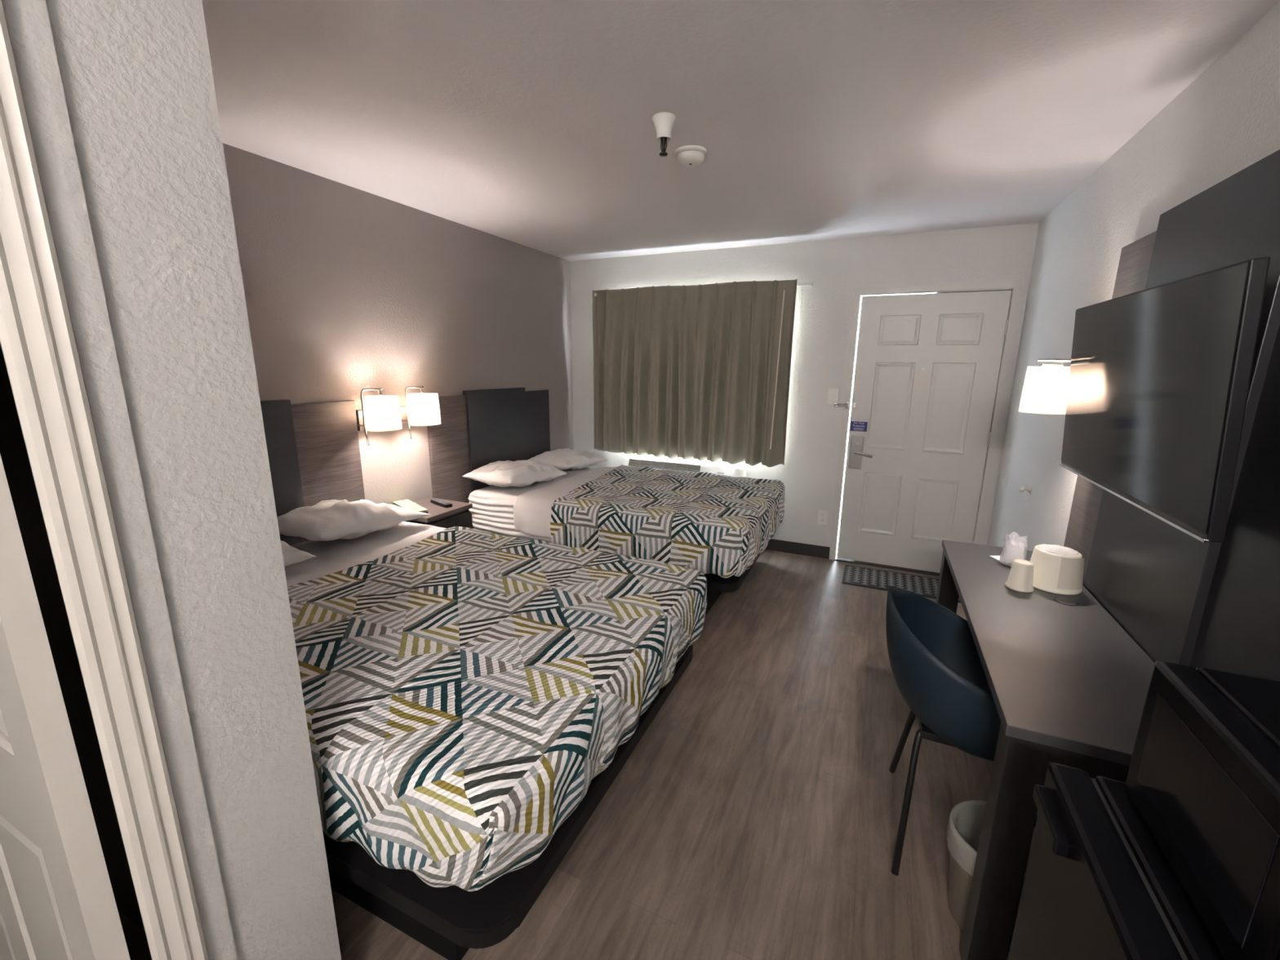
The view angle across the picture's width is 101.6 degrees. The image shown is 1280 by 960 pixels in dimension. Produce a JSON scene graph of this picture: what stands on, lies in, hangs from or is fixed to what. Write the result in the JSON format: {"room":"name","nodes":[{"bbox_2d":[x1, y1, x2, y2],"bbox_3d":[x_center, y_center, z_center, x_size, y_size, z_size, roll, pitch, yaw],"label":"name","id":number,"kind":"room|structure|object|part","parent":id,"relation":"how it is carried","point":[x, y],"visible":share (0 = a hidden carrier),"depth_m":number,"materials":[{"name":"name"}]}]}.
{"room":"hotel room","nodes":[
{"label":"hotel room","id":0,"kind":"room"},
{"bbox_2d":[0,342,145,932],"bbox_3d":[-1.482,0.030,1.250,1.616,2.440,0.038,6,14,24],"label":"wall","id":1,"kind":"structure","parent":0,"point":[13,451],"depth_m":1.28,"materials":[{"name":"black"}]},
{"bbox_2d":[1,0,237,959],"bbox_3d":[-1.190,0.296,0.062,0.132,2.440,1.779,6,14,24],"label":"wall","id":2,"kind":"structure","parent":0,"point":[28,22],"depth_m":0.76,"materials":[{"name":"white paint"}]},
{"bbox_2d":[0,454,130,959],"bbox_3d":[-1.190,0.315,0.899,0.765,2.018,0.036,6,14,24],"label":"door","id":3,"kind":"structure","parent":2,"relation":"in","point":[57,900],"depth_m":0.79,"materials":[{"name":"beige paint"}]},
{"bbox_2d":[0,0,208,959],"bbox_3d":[-0.789,0.312,0.793,0.016,2.100,0.068,6,14,24],"label":"trim","id":4,"kind":"structure","parent":2,"relation":"attached to","point":[37,342],"depth_m":0.73,"materials":[{"name":"beige paint"}]},
{"bbox_2d":[45,0,341,959],"bbox_3d":[-1.477,0.032,1.244,1.630,2.440,0.194,6,14,24],"label":"wall partition","id":5,"kind":"structure","parent":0,"point":[136,76],"depth_m":0.87,"materials":[{"name":"white paint"}]},
{"bbox_2d":[222,142,573,503],"bbox_3d":[-1.868,-0.243,2.472,0.120,2.440,5.920,6,14,24],"label":"wall","id":6,"kind":"structure","parent":0,"point":[348,290],"depth_m":3.06,"materials":[{"name":"beige paint"}]},
{"bbox_2d":[260,399,364,546],"bbox_3d":[-1.867,0.232,2.384,0.043,1.150,1.382,6,14,24],"label":"headboard","id":7,"kind":"object","parent":6,"relation":"attached to","point":[313,450],"visible":0.19,"depth_m":2.69,"materials":[{"name":"wood-grain laminate"},{"name":"dark grey laminate"}]},
{"bbox_3d":[-1.866,0.232,2.385,0.043,1.150,0.663,6,14,24],"label":"panel","id":8,"kind":"part","parent":7,"relation":"part of","materials":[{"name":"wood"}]},
{"bbox_3d":[-1.665,0.145,2.845,0.025,1.125,0.362,6,14,24],"label":"panel","id":9,"kind":"part","parent":7,"relation":"part of","materials":[{"name":"brown wood"}]},
{"bbox_2d":[355,386,440,445],"bbox_3d":[-1.398,-0.387,3.062,0.234,0.312,0.497,6,14,24],"label":"wall lamp","id":10,"kind":"object","parent":6,"relation":"attached to","point":[381,412],"visible":1,"depth_m":2.92,"materials":[{"name":"white fabric"}]},
{"bbox_3d":[-1.505,-0.245,2.876,0.019,0.114,0.011,-2,13,-11],"label":"pull rod","id":11,"kind":"part","parent":10,"relation":"part of","materials":[{"name":"silver metal"}]},
{"bbox_3d":[-1.503,-0.405,2.902,0.082,0.209,0.122,11,16,39],"label":"arm","id":12,"kind":"part","parent":10,"relation":"part of","materials":[{"name":"silver metal"}]},
{"bbox_3d":[-1.431,-0.374,2.909,0.169,0.185,0.192,6,14,24],"label":"lamp shade","id":13,"kind":"part","parent":10,"relation":"part of","materials":[{"name":"fabric"}]},
{"bbox_3d":[-1.384,-0.302,3.137,0.019,0.114,0.011,-2,13,-11],"label":"pull rod","id":14,"kind":"part","parent":10,"relation":"part of","materials":[{"name":"silver metal"}]},
{"bbox_3d":[-1.382,-0.462,3.164,0.082,0.209,0.122,11,16,39],"label":"arm","id":15,"kind":"part","parent":10,"relation":"part of","materials":[{"name":"silver metal"}]},
{"bbox_3d":[-1.310,-0.430,3.170,0.169,0.185,0.192,6,14,24],"label":"lamp shade","id":16,"kind":"part","parent":10,"relation":"part of","materials":[{"name":"fabric"}]},
{"bbox_2d":[426,386,550,528],"bbox_3d":[-1.087,-0.130,4.069,0.043,1.145,1.365,6,14,24],"label":"headboard","id":17,"kind":"object","parent":6,"relation":"attached to","point":[477,428],"visible":0.44,"depth_m":3.80,"materials":[{"name":"wood-grain laminate"},{"name":"dark grey laminate"}]},
{"bbox_3d":[-1.305,-0.018,3.622,0.025,1.115,0.345,6,14,24],"label":"panel","id":18,"kind":"part","parent":17,"relation":"part of","materials":[{"name":"brown wood"}]},
{"bbox_3d":[-1.090,-0.128,4.061,0.043,1.145,0.663,6,14,24],"label":"panel","id":19,"kind":"part","parent":17,"relation":"part of","materials":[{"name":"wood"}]},
{"bbox_3d":[-0.888,-0.211,4.522,0.025,1.112,0.363,6,14,24],"label":"panel","id":20,"kind":"part","parent":17,"relation":"part of","materials":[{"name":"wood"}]},
{"bbox_2d":[117,542,1043,959],"bbox_3d":[-0.174,1.151,2.174,3.716,0.120,6.250,6,14,24],"label":"floor","id":21,"kind":"structure","parent":0,"point":[756,815],"depth_m":1.82,"materials":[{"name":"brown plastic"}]},
{"bbox_2d":[404,497,472,528],"bbox_3d":[-1.299,0.492,3.277,0.355,0.668,0.370,6,14,24],"label":"nightstand","id":22,"kind":"object","parent":21,"relation":"on","point":[457,515],"visible":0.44,"depth_m":3.18,"materials":[{"name":"brown wood"}]},
{"bbox_2d":[389,502,428,513],"bbox_3d":[-1.382,0.176,3.106,0.120,0.022,0.320,-11,17,-43],"label":"folder","id":23,"kind":"object","parent":22,"relation":"on","point":[394,504],"visible":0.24,"depth_m":3.08,"materials":[{"name":"white paper"}]},
{"bbox_2d":[393,499,427,511],"bbox_3d":[-1.382,0.155,3.136,0.090,0.005,0.320,-11,17,-42],"label":"card","id":24,"kind":"object","parent":23,"relation":"on","point":[406,504],"visible":0.88,"depth_m":3.13,"materials":[{"name":"white paper"}]},
{"bbox_2d":[430,498,452,507],"bbox_3d":[-1.239,0.143,3.258,0.190,0.022,0.048,11,16,40],"label":"remote control","id":25,"kind":"object","parent":22,"relation":"on","point":[437,501],"visible":1,"depth_m":3.23,"materials":[{"name":"black plastic"}]},
{"bbox_3d":[-1.155,0.285,3.172,0.016,0.120,0.310,6,14,24],"label":"drawer","id":26,"kind":"part","parent":22,"relation":"part of","materials":[{"name":"laminate"}]},
{"bbox_3d":[-1.148,0.284,3.168,0.004,0.055,0.150,6,14,24],"label":"recessed pull","id":27,"kind":"part","parent":22,"relation":"part of","materials":[{"name":"black wood"}]},
{"bbox_2d":[291,540,693,959],"bbox_3d":[-0.921,0.758,2.138,1.968,0.648,1.410,6,14,24],"label":"bed","id":28,"kind":"object","parent":21,"relation":"on","point":[450,921],"visible":0.02,"depth_m":1.28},
{"bbox_3d":[-0.974,0.598,2.127,1.850,0.333,1.363,6,14,24],"label":"mattress","id":29,"kind":"part","parent":28,"relation":"part of","materials":[{"name":"white fabric"}]},
{"bbox_2d":[284,521,447,586],"bbox_3d":[-1.489,0.485,2.338,0.508,0.254,1.436,6,14,24],"label":"sheet","id":30,"kind":"object","parent":28,"relation":"on","point":[339,554],"visible":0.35,"depth_m":2.48,"materials":[{"name":"white fabric"}]},
{"bbox_2d":[280,540,315,566],"bbox_3d":[-1.714,0.329,2.064,0.421,0.177,0.607,7,14,26],"label":"pillow","id":31,"kind":"object","parent":30,"relation":"on","point":[291,555],"visible":0.05,"depth_m":2.19,"materials":[{"name":"white fabric"}]},
{"bbox_2d":[276,499,430,541],"bbox_3d":[-1.461,0.178,2.638,0.421,0.189,0.644,5,13,21],"label":"pillow","id":32,"kind":"object","parent":30,"relation":"on","point":[331,519],"visible":0.98,"depth_m":2.46,"materials":[{"name":"white fabric"}]},
{"bbox_2d":[287,526,706,892],"bbox_3d":[-0.629,0.597,1.968,1.456,0.326,1.481,6,14,24],"label":"quilt","id":33,"kind":"object","parent":28,"relation":"on","point":[465,690],"visible":0.88,"depth_m":1.47,"materials":[{"name":"multicoloured fabric"}]},
{"bbox_2d":[468,466,760,615],"bbox_3d":[-0.084,0.367,3.945,1.968,0.648,1.350,6,14,24],"label":"bed","id":34,"kind":"object","parent":21,"relation":"on","point":[492,509],"visible":0.12,"depth_m":3.62,"materials":[{"name":"white fabric"}]},
{"bbox_2d":[462,459,567,487],"bbox_3d":[-0.907,-0.056,3.847,0.441,0.192,0.645,7,14,27],"label":"pillow","id":35,"kind":"object","parent":34,"relation":"on","point":[525,473],"visible":1,"depth_m":3.66,"materials":[{"name":"white fabric"}]},
{"bbox_3d":[-0.136,0.208,3.935,1.850,0.333,1.302,6,14,24],"label":"mattress","id":36,"kind":"part","parent":34,"relation":"part of","materials":[{"name":"white fabric"}]},
{"bbox_2d":[513,465,617,538],"bbox_3d":[-0.403,0.120,4.038,0.368,0.257,1.384,6,14,24],"label":"sheet","id":37,"kind":"object","parent":34,"relation":"on","point":[532,508],"visible":0.56,"depth_m":3.49,"materials":[{"name":"white fabric"}]},
{"bbox_2d":[527,448,608,470],"bbox_3d":[-0.619,-0.178,4.457,0.441,0.169,0.626,7,14,26],"label":"pillow","id":38,"kind":"object","parent":37,"relation":"on","point":[566,458],"visible":0.89,"depth_m":4.29,"materials":[{"name":"white fabric"}]},
{"bbox_2d":[550,464,785,577],"bbox_3d":[0.224,0.218,3.772,1.451,0.347,1.422,6,14,24],"label":"quilt","id":39,"kind":"object","parent":34,"relation":"on","point":[705,522],"visible":0.98,"depth_m":3.25,"materials":[{"name":"multicoloured fabric"}]},
{"bbox_2d":[842,564,960,603],"bbox_3d":[1.939,0.748,3.784,0.868,0.014,0.385,6,14,24],"label":"door mat","id":40,"kind":"object","parent":21,"relation":"on","point":[927,587],"visible":0.77,"depth_m":3.82,"materials":[{"name":"rubber"}]},
{"bbox_2d":[885,585,1037,875],"bbox_3d":[1.015,0.778,1.677,0.482,0.846,0.483,6,14,24],"label":"desk chair","id":41,"kind":"object","parent":21,"relation":"on","point":[937,668],"visible":0.69,"depth_m":1.58,"materials":[{"name":"blue plastic"}]},
{"bbox_3d":[0.964,0.947,1.891,0.048,0.422,0.213,1,12,2],"label":"leg","id":42,"kind":"part","parent":41,"relation":"part of","materials":[{"name":"black metal"}]},
{"bbox_3d":[0.851,0.999,1.648,0.213,0.422,0.048,-11,17,-43],"label":"leg","id":43,"kind":"part","parent":41,"relation":"part of","materials":[{"name":"black metal"}]},
{"bbox_3d":[1.043,0.790,1.667,0.270,0.026,0.200,6,14,24],"label":"under frame","id":44,"kind":"part","parent":41,"relation":"part of","materials":[{"name":"black metal"}]},
{"bbox_2d":[946,800,1035,951],"bbox_3d":[0.983,1.108,1.459,0.240,0.294,0.240,6,14,24],"label":"waste bin","id":45,"kind":"object","parent":21,"relation":"on","point":[965,822],"visible":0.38,"depth_m":1.47,"materials":[{"name":"grey plastic"}]},
{"bbox_2d":[935,539,1154,959],"bbox_3d":[1.310,0.802,1.804,0.424,0.750,1.420,6,14,24],"label":"desk","id":46,"kind":"object","parent":21,"relation":"on","point":[1068,685],"visible":0.57,"depth_m":1.30,"materials":[{"name":"laminate"}]},
{"bbox_3d":[1.433,0.671,2.466,0.078,0.722,0.080,6,14,24],"label":"leg","id":47,"kind":"part","parent":46,"relation":"part of","materials":[{"name":"laminate"}]},
{"bbox_2d":[990,555,999,560],"bbox_3d":[1.523,0.331,2.207,0.052,0.001,0.060,0,12,-4],"label":"paper slip","id":48,"kind":"object","parent":46,"relation":"on","point":[997,557],"visible":0.43,"depth_m":2.22,"materials":[{"name":"white paper"}]},
{"bbox_3d":[0.885,0.927,1.282,0.078,0.722,0.080,6,14,24],"label":"leg","id":49,"kind":"part","parent":46,"relation":"part of","materials":[{"name":"laminate"}]},
{"bbox_2d":[999,531,1028,566],"bbox_3d":[1.528,0.283,2.130,0.089,0.127,0.091,6,14,24],"label":"cup","id":50,"kind":"object","parent":46,"relation":"on","point":[1015,546],"visible":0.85,"depth_m":2.11,"materials":[{"name":"white plastic"}]},
{"bbox_2d":[1004,559,1034,592],"bbox_3d":[1.388,0.345,1.902,0.086,0.100,0.086,6,14,24],"label":"paper cup","id":51,"kind":"object","parent":46,"relation":"on","point":[1020,577],"visible":1,"depth_m":1.88,"materials":[{"name":"white paper"}]},
{"bbox_2d":[1030,543,1084,595],"bbox_3d":[1.528,0.320,1.925,0.174,0.144,0.182,6,14,24],"label":"ice bucket","id":52,"kind":"object","parent":46,"relation":"on","point":[1057,569],"visible":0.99,"depth_m":1.87,"materials":[{"name":"plastic"}]},
{"bbox_2d":[1053,596,1079,605],"bbox_3d":[1.471,0.418,1.803,0.068,0.003,0.068,6,14,24],"label":"cable grommet","id":53,"kind":"object","parent":46,"relation":"on","point":[1065,601],"visible":1,"depth_m":1.80,"materials":[{"name":"black plastic"}]},
{"bbox_2d":[1007,762,1225,959],"bbox_3d":[0.819,0.981,0.715,0.478,0.860,0.481,6,14,24],"label":"mini fridge","id":54,"kind":"object","parent":21,"relation":"on","point":[1098,884],"visible":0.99,"depth_m":0.76,"materials":[{"name":"metal"}]},
{"bbox_3d":[0.679,0.559,0.862,0.022,0.027,0.125,6,14,24],"label":"door handle","id":55,"kind":"part","parent":54,"relation":"part of","materials":[{"name":"black plastic"}]},
{"bbox_2d":[1124,660,1279,959],"bbox_3d":[0.859,0.452,0.547,0.374,0.245,0.458,6,14,24],"label":"microwave","id":56,"kind":"object","parent":54,"relation":"on","point":[1203,775],"visible":1,"depth_m":0.65,"materials":[{"name":"black plastic"}]},
{"bbox_2d":[201,0,1279,261],"bbox_3d":[-0.217,-1.317,1.475,3.716,0.120,5.920,6,14,24],"label":"ceiling","id":57,"kind":"structure","parent":0,"point":[529,123],"depth_m":1.84,"materials":[{"name":"paint"}]},
{"bbox_2d":[652,111,675,156],"bbox_3d":[0.090,-1.298,1.973,0.090,0.127,0.090,6,14,24],"label":"sprinkler","id":58,"kind":"object","parent":57,"relation":"attached to","point":[664,122],"visible":1,"depth_m":1.95,"materials":[{"name":"white plastic"}]},
{"bbox_2d":[675,145,706,166],"bbox_3d":[0.221,-1.402,2.276,0.140,0.051,0.140,6,14,24],"label":"smoke detector","id":59,"kind":"object","parent":57,"relation":"attached to","point":[686,155],"visible":1,"depth_m":2.23,"materials":[{"name":"white plastic"}]},
{"bbox_2d":[570,222,1039,546],"bbox_3d":[0.966,-0.625,4.334,3.476,2.440,0.120,6,14,24],"label":"wall","id":60,"kind":"structure","parent":0,"point":[824,309],"depth_m":4.04,"materials":[{"name":"white paint"}]},
{"bbox_2d":[623,455,746,476],"bbox_3d":[0.371,0.044,4.586,1.090,0.412,0.179,6,14,24],"label":"air conditioner","id":61,"kind":"object","parent":60,"relation":"attached to","point":[734,470],"visible":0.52,"depth_m":4.50,"materials":[{"name":"plastic"}]},
{"bbox_2d":[628,460,700,471],"bbox_3d":[0.202,-0.104,4.565,0.670,0.082,0.043,6,14,24],"label":"grille","id":62,"kind":"object","parent":61,"relation":"attached to","point":[652,464],"depth_m":4.56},
{"bbox_3d":[0.680,-0.054,4.355,0.290,0.094,0.052,6,14,24],"label":"control lid","id":63,"kind":"part","parent":61,"relation":"part of","materials":[{"name":"white plastic"}]},
{"bbox_2d":[594,281,813,296],"bbox_3d":[0.443,-1.555,4.277,1.857,0.028,0.053,6,14,24],"label":"curtain rod","id":64,"kind":"object","parent":60,"relation":"attached to","point":[808,283],"visible":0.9,"depth_m":3.91,"materials":[{"name":"white plastic"}]},
{"bbox_2d":[591,279,797,466],"bbox_3d":[0.361,-0.884,4.384,1.762,1.432,0.142,6,14,24],"label":"curtain","id":65,"kind":"object","parent":64,"relation":"hanging from","point":[701,372],"visible":1,"depth_m":4.32,"materials":[{"name":"grey fabric"}]},
{"bbox_2d":[765,538,830,559],"bbox_3d":[0.445,0.477,4.741,2.415,0.100,0.008,6,14,24],"label":"baseboard","id":66,"kind":"structure","parent":60,"relation":"attached to","point":[806,549],"depth_m":4.35,"materials":[{"name":"plastic"}]},
{"bbox_2d":[817,509,827,524],"bbox_3d":[1.477,0.303,4.224,0.074,0.120,0.011,6,14,24],"label":"wall outlet","id":67,"kind":"object","parent":60,"relation":"attached to","point":[822,514],"visible":1,"depth_m":4.22,"materials":[{"name":"white plastic"}]},
{"bbox_2d":[826,388,839,404],"bbox_3d":[1.481,-0.642,4.013,0.076,0.120,0.020,6,14,24],"label":"light switch","id":68,"kind":"object","parent":60,"relation":"attached to","point":[833,393],"visible":1,"depth_m":4.01,"materials":[{"name":"white plastic"}]},
{"bbox_2d":[835,552,939,576],"bbox_3d":[2.042,0.676,4.122,0.940,0.010,0.170,6,14,24],"label":"trim","id":69,"kind":"structure","parent":60,"relation":"attached to","point":[836,558],"depth_m":4.09,"materials":[{"name":"wood"}]},
{"bbox_2d":[836,290,1011,573],"bbox_3d":[2.028,-0.307,3.840,0.924,2.025,0.114,6,14,24],"label":"door","id":70,"kind":"structure","parent":60,"relation":"in","point":[927,366],"depth_m":3.83,"materials":[{"name":"white paint"}]},
{"bbox_2d":[834,401,856,408],"bbox_3d":[1.563,-0.571,3.974,0.163,0.056,0.037,2,13,6],"label":"guard","id":71,"kind":"object","parent":70,"relation":"attached to","point":[847,403],"visible":1,"depth_m":3.97,"materials":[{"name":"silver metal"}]},
{"bbox_3d":[1.669,-0.214,4.035,0.092,0.260,0.014,6,14,24],"label":"lock plate","id":72,"kind":"part","parent":70,"relation":"part of","materials":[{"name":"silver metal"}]},
{"bbox_2d":[849,421,867,431],"bbox_3d":[1.674,-0.410,3.997,0.118,0.074,0.003,6,14,24],"label":"sticker","id":73,"kind":"object","parent":70,"relation":"attached to","point":[855,425],"visible":1,"depth_m":4.00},
{"bbox_3d":[1.700,-0.197,3.986,0.139,0.045,0.062,6,14,24],"label":"lever handle","id":74,"kind":"part","parent":70,"relation":"part of","materials":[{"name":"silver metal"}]},
{"bbox_2d":[828,280,1022,559],"bbox_3d":[2.045,-0.342,3.893,1.021,2.098,0.144,6,14,24],"label":"trim","id":75,"kind":"structure","parent":60,"relation":"attached to","point":[1015,286],"depth_m":3.70,"materials":[{"name":"white paint"}]},
{"bbox_2d":[986,1,1279,551],"bbox_3d":[1.408,0.108,1.031,0.120,2.440,5.920,6,14,24],"label":"wall","id":76,"kind":"structure","parent":0,"point":[1226,120],"depth_m":2.23,"materials":[{"name":"white paint"}]},
{"bbox_2d":[1017,484,1031,492],"bbox_3d":[2.155,0.048,2.929,0.053,0.040,0.040,6,14,24],"label":"door stop","id":77,"kind":"object","parent":76,"relation":"attached to","point":[1021,488],"visible":1,"depth_m":2.92,"materials":[{"name":"white plastic"}]},
{"bbox_2d":[1063,149,1279,681],"bbox_3d":[1.368,0.127,1.165,0.055,1.745,2.220,6,14,24],"label":"wall panel","id":78,"kind":"object","parent":76,"relation":"attached to","point":[1184,599],"visible":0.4,"depth_m":1.30,"materials":[{"name":"grey laminate"}]},
{"bbox_2d":[1018,358,1071,414],"bbox_3d":[1.692,-0.378,2.106,0.245,0.216,0.172,6,14,24],"label":"wall lamp","id":79,"kind":"object","parent":78,"relation":"attached to","point":[1045,389],"visible":0.61,"depth_m":2.07,"materials":[{"name":"white fabric"}]},
{"bbox_3d":[1.660,-0.472,2.100,0.100,0.028,0.016,6,14,24],"label":"shade frame","id":80,"kind":"part","parent":79,"relation":"part of","materials":[{"name":"silver metal"}]},
{"bbox_3d":[1.734,-0.435,2.097,0.151,0.100,0.020,3,13,12],"label":"arm","id":81,"kind":"part","parent":79,"relation":"part of","materials":[{"name":"silver metal"}]},
{"bbox_3d":[1.763,-0.023,2.001,0.035,1.685,0.350,6,14,24],"label":"panel","id":82,"kind":"part","parent":78,"relation":"part of","materials":[{"name":"grey wood"}]},
{"bbox_2d":[1058,257,1270,542],"bbox_3d":[1.500,-0.251,1.565,0.121,0.603,1.040,6,14,23],"label":"television","id":83,"kind":"object","parent":78,"relation":"attached to","point":[1159,380],"visible":1,"depth_m":1.33,"materials":[{"name":"black plastic"}]},
{"bbox_3d":[1.167,0.226,0.706,0.035,1.745,1.198,6,14,24],"label":"panel","id":84,"kind":"part","parent":78,"relation":"part of","materials":[{"name":"grey laminate"}]}
]}

